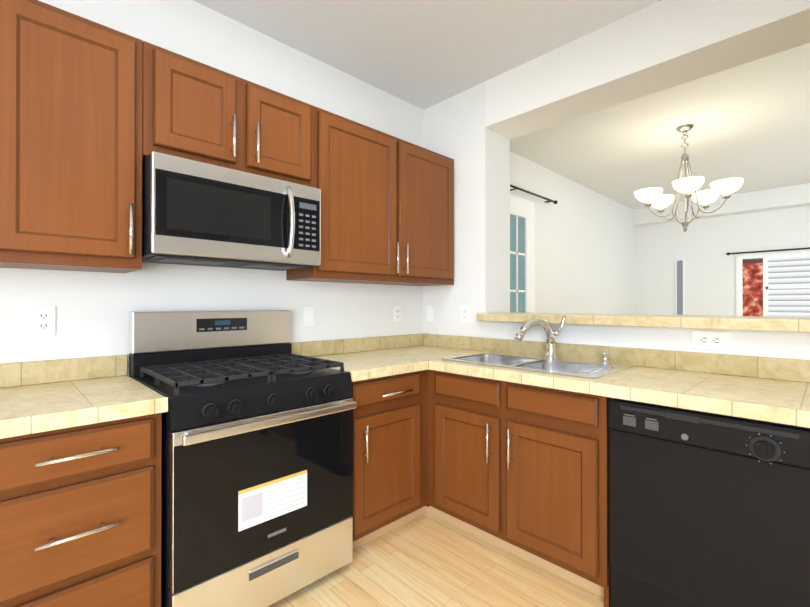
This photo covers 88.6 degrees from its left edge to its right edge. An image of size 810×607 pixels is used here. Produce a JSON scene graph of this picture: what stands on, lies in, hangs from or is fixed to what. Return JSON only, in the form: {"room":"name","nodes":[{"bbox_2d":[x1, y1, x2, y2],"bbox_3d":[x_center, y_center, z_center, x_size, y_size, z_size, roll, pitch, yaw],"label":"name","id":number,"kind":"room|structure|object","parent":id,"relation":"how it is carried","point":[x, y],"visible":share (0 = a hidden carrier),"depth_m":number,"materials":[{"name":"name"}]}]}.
{"room":"kitchen","nodes":[
{"label":"kitchen","id":0,"kind":"room"},
{"bbox_2d":[0,0,637,375],"bbox_3d":[0.338,-0.126,3.527,9.900,2.745,0.160,0,0,-44],"label":"wall","id":1,"kind":"structure","parent":0,"point":[586,250],"depth_m":2.41,"materials":[{"name":"paint"}]},
{"bbox_2d":[31,306,55,336],"bbox_3d":[-1.452,0.075,1.669,0.076,0.124,0.006,0,0,-44],"label":"electrical outlet","id":2,"kind":"object","parent":1,"relation":"attached to","point":[43,321],"visible":1,"depth_m":1.67,"materials":[{"name":"white plastic"}]},
{"bbox_2d":[0,0,147,272],"bbox_3d":[-1.303,-0.588,1.591,0.454,0.910,0.327,0,0,-44],"label":"upper cabinet","id":3,"kind":"object","parent":1,"relation":"attached to","point":[93,115],"depth_m":1.48,"materials":[{"name":"brown wood"}]},
{"bbox_2d":[148,43,319,188],"bbox_3d":[-0.858,-0.813,2.024,0.782,0.455,0.327,0,0,-44],"label":"upper cabinet","id":4,"kind":"object","parent":1,"relation":"attached to","point":[198,111],"depth_m":1.86,"materials":[{"name":"brown wood"}]},
{"bbox_2d":[142,151,320,270],"bbox_3d":[-0.817,-0.381,1.979,0.759,0.405,0.440,0,0,-44],"label":"microwave","id":5,"kind":"object","parent":4,"relation":"attached to","point":[196,213],"visible":1,"depth_m":1.80,"materials":[{"name":"silver metal"}]},
{"bbox_2d":[304,306,314,326],"bbox_3d":[-0.579,0.085,2.516,0.076,0.124,0.008,0,0,-44],"label":"electrical outlet","id":6,"kind":"object","parent":1,"relation":"attached to","point":[309,316],"visible":1,"depth_m":2.51,"materials":[{"name":"white plastic"}]},
{"bbox_2d":[286,108,453,285],"bbox_3d":[-0.160,-0.583,2.701,1.161,0.910,0.327,0,0,-44],"label":"upper cabinet","id":7,"kind":"object","parent":1,"relation":"attached to","point":[387,201],"depth_m":2.50,"materials":[{"name":"brown wood"}]},
{"bbox_2d":[394,306,400,322],"bbox_3d":[-0.054,0.084,3.027,0.076,0.124,0.006,0,0,-44],"label":"electrical outlet","id":8,"kind":"object","parent":1,"relation":"attached to","point":[397,314],"visible":1,"depth_m":3.02,"materials":[{"name":"white plastic"}]},
{"bbox_2d":[510,195,534,312],"bbox_3d":[0.960,0.096,3.934,1.220,2.305,0.113,0,0,-44],"label":"french door","id":9,"kind":"structure","parent":1,"relation":"in","point":[522,255],"depth_m":4.22,"materials":[{"name":"white"}]},
{"bbox_2d":[510,184,557,203],"bbox_3d":[1.049,-1.102,4.034,1.704,0.063,0.105,0,0,-44],"label":"curtain rod","id":10,"kind":"object","parent":1,"relation":"attached to","point":[537,195],"visible":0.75,"depth_m":4.25,"materials":[{"name":"brown metal"}]},
{"bbox_2d":[268,512,603,606],"bbox_3d":[1.927,1.270,1.887,9.900,0.060,4.800,0,0,-44],"label":"floor","id":11,"kind":"structure","parent":0,"point":[426,559],"depth_m":1.87,"materials":[{"name":"brown wood"}]},
{"bbox_2d":[0,413,161,606],"bbox_3d":[-1.208,0.802,1.466,0.474,0.872,0.628,0,0,-44],"label":"base cabinet","id":12,"kind":"object","parent":11,"relation":"on","point":[80,506],"depth_m":1.26,"materials":[{"name":"brown wood"}]},
{"bbox_2d":[0,355,167,438],"bbox_3d":[-1.356,0.301,1.312,0.925,0.138,0.647,0,0,-44],"label":"countertop","id":13,"kind":"structure","parent":12,"relation":"on","point":[43,396],"depth_m":1.45,"materials":[{"name":"tile"}]},
{"bbox_2d":[129,310,356,606],"bbox_3d":[-0.723,0.640,1.878,0.762,1.200,0.711,0,0,-44],"label":"gas range","id":14,"kind":"object","parent":11,"relation":"on","point":[257,467],"visible":1,"depth_m":1.66,"materials":[{"name":"black metal"}]},
{"bbox_2d":[350,380,359,549],"bbox_3d":[-0.753,0.804,1.908,0.835,0.872,0.628,0,0,-44],"label":"base cabinet","id":15,"kind":"object","parent":11,"relation":"on","point":[355,385],"depth_m":1.98,"materials":[{"name":"brown wood"}]},
{"bbox_2d":[291,337,427,381],"bbox_3d":[-0.283,0.305,2.356,0.521,0.138,0.647,0,0,-44],"label":"countertop","id":16,"kind":"structure","parent":15,"relation":"on","point":[365,358],"depth_m":2.52,"materials":[{"name":"tile"}]},
{"bbox_2d":[360,370,427,545],"bbox_3d":[-0.271,0.806,2.377,0.550,0.872,0.628,0,0,-44],"label":"base cabinet","id":17,"kind":"object","parent":11,"relation":"on","point":[394,408],"depth_m":2.16,"materials":[{"name":"brown wood"}]},
{"bbox_2d":[428,370,595,593],"bbox_3d":[0.672,0.805,2.222,0.628,0.872,0.992,0,0,-44],"label":"base cabinet","id":18,"kind":"object","parent":11,"relation":"on","point":[520,470],"depth_m":1.93,"materials":[{"name":"brown wood"}]},
{"bbox_2d":[376,315,809,427],"bbox_3d":[0.920,0.282,1.956,0.647,0.432,2.897,0,0,-44],"label":"countertop","id":19,"kind":"structure","parent":18,"relation":"on","point":[769,389],"depth_m":1.86,"materials":[{"name":"tile"}]},
{"bbox_2d":[592,395,610,606],"bbox_3d":[1.233,0.803,1.644,0.628,0.872,0.660,0,0,-44],"label":"base cabinet","id":20,"kind":"object","parent":11,"relation":"on","point":[600,428],"depth_m":1.68,"materials":[{"name":"brown wood"}]},
{"bbox_2d":[608,398,809,606],"bbox_3d":[1.219,0.810,1.627,0.660,0.858,0.600,0,0,-44],"label":"dishwasher","id":21,"kind":"object","parent":11,"relation":"on","point":[707,509],"visible":1,"depth_m":1.41,"materials":[{"name":"black"}]},
{"bbox_2d":[193,0,809,208],"bbox_3d":[1.927,-1.544,1.898,9.900,0.080,4.800,0,0,-44],"label":"ceiling","id":22,"kind":"structure","parent":0,"point":[750,121],"depth_m":2.83,"materials":[{"name":"paint"}]},
{"bbox_2d":[634,124,743,231],"bbox_3d":[2.404,-1.048,3.524,0.758,0.900,0.737,0,0,-44],"label":"chandelier","id":23,"kind":"object","parent":22,"relation":"hanging from","point":[655,198],"visible":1,"depth_m":3.52,"materials":[{"name":"white glass"}]},
{"bbox_2d":[423,0,809,359],"bbox_3d":[1.857,-0.133,1.685,0.310,2.745,4.600,0,0,-44],"label":"wall","id":24,"kind":"structure","parent":0,"point":[661,45],"depth_m":2.42,"materials":[{"name":"paint"}]},
{"bbox_2d":[426,306,433,321],"bbox_3d":[0.191,0.088,3.168,0.008,0.124,0.076,0,0,-44],"label":"electrical outlet","id":25,"kind":"object","parent":24,"relation":"attached to","point":[429,313],"visible":1,"depth_m":3.17,"materials":[{"name":"white plastic"}]},
{"bbox_2d":[461,305,469,322],"bbox_3d":[0.424,0.083,2.929,0.006,0.124,0.076,0,0,-44],"label":"electrical outlet","id":26,"kind":"object","parent":24,"relation":"attached to","point":[465,313],"visible":1,"depth_m":2.92,"materials":[{"name":"white plastic"}]},
{"bbox_2d":[477,312,809,332],"bbox_3d":[1.647,0.095,1.899,0.450,0.052,2.895,0,0,-44],"label":"countertop","id":27,"kind":"structure","parent":24,"relation":"on","point":[775,324],"depth_m":2.01,"materials":[{"name":"tile"}]},
{"bbox_2d":[692,330,729,350],"bbox_3d":[1.409,0.175,1.915,0.006,0.087,0.143,0,0,-44],"label":"electrical outlet","id":28,"kind":"object","parent":24,"relation":"attached to","point":[712,340],"visible":1,"depth_m":1.91,"materials":[{"name":"white plastic"}]},
{"bbox_2d":[633,183,809,315],"bbox_3d":[5.382,-0.119,5.110,0.380,2.745,4.600,0,0,-44],"label":"wall","id":29,"kind":"structure","parent":0,"point":[762,220],"depth_m":6.05,"materials":[{"name":"paint"}]},
{"bbox_2d":[675,259,684,314],"bbox_3d":[4.204,-0.222,6.345,0.024,0.880,0.117,0,0,-44],"label":"sidelight","id":30,"kind":"object","parent":29,"relation":"attached to","point":[680,284],"visible":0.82,"depth_m":6.33,"materials":[{"name":"white glass"}]},
{"bbox_2d":[726,247,809,254],"bbox_3d":[5.249,-0.692,5.214,0.100,0.044,1.932,0,0,-44],"label":"curtain rod","id":31,"kind":"object","parent":29,"relation":"attached to","point":[727,253],"visible":1,"depth_m":5.56,"materials":[{"name":"brown metal"}]},
{"bbox_2d":[736,251,809,316],"bbox_3d":[5.283,-0.192,5.230,0.030,0.940,1.750,0,0,-44],"label":"dining room window","id":32,"kind":"structure","parent":29,"relation":"in","point":[774,285],"depth_m":5.57,"materials":[{"name":"white plastic"}]}
]}

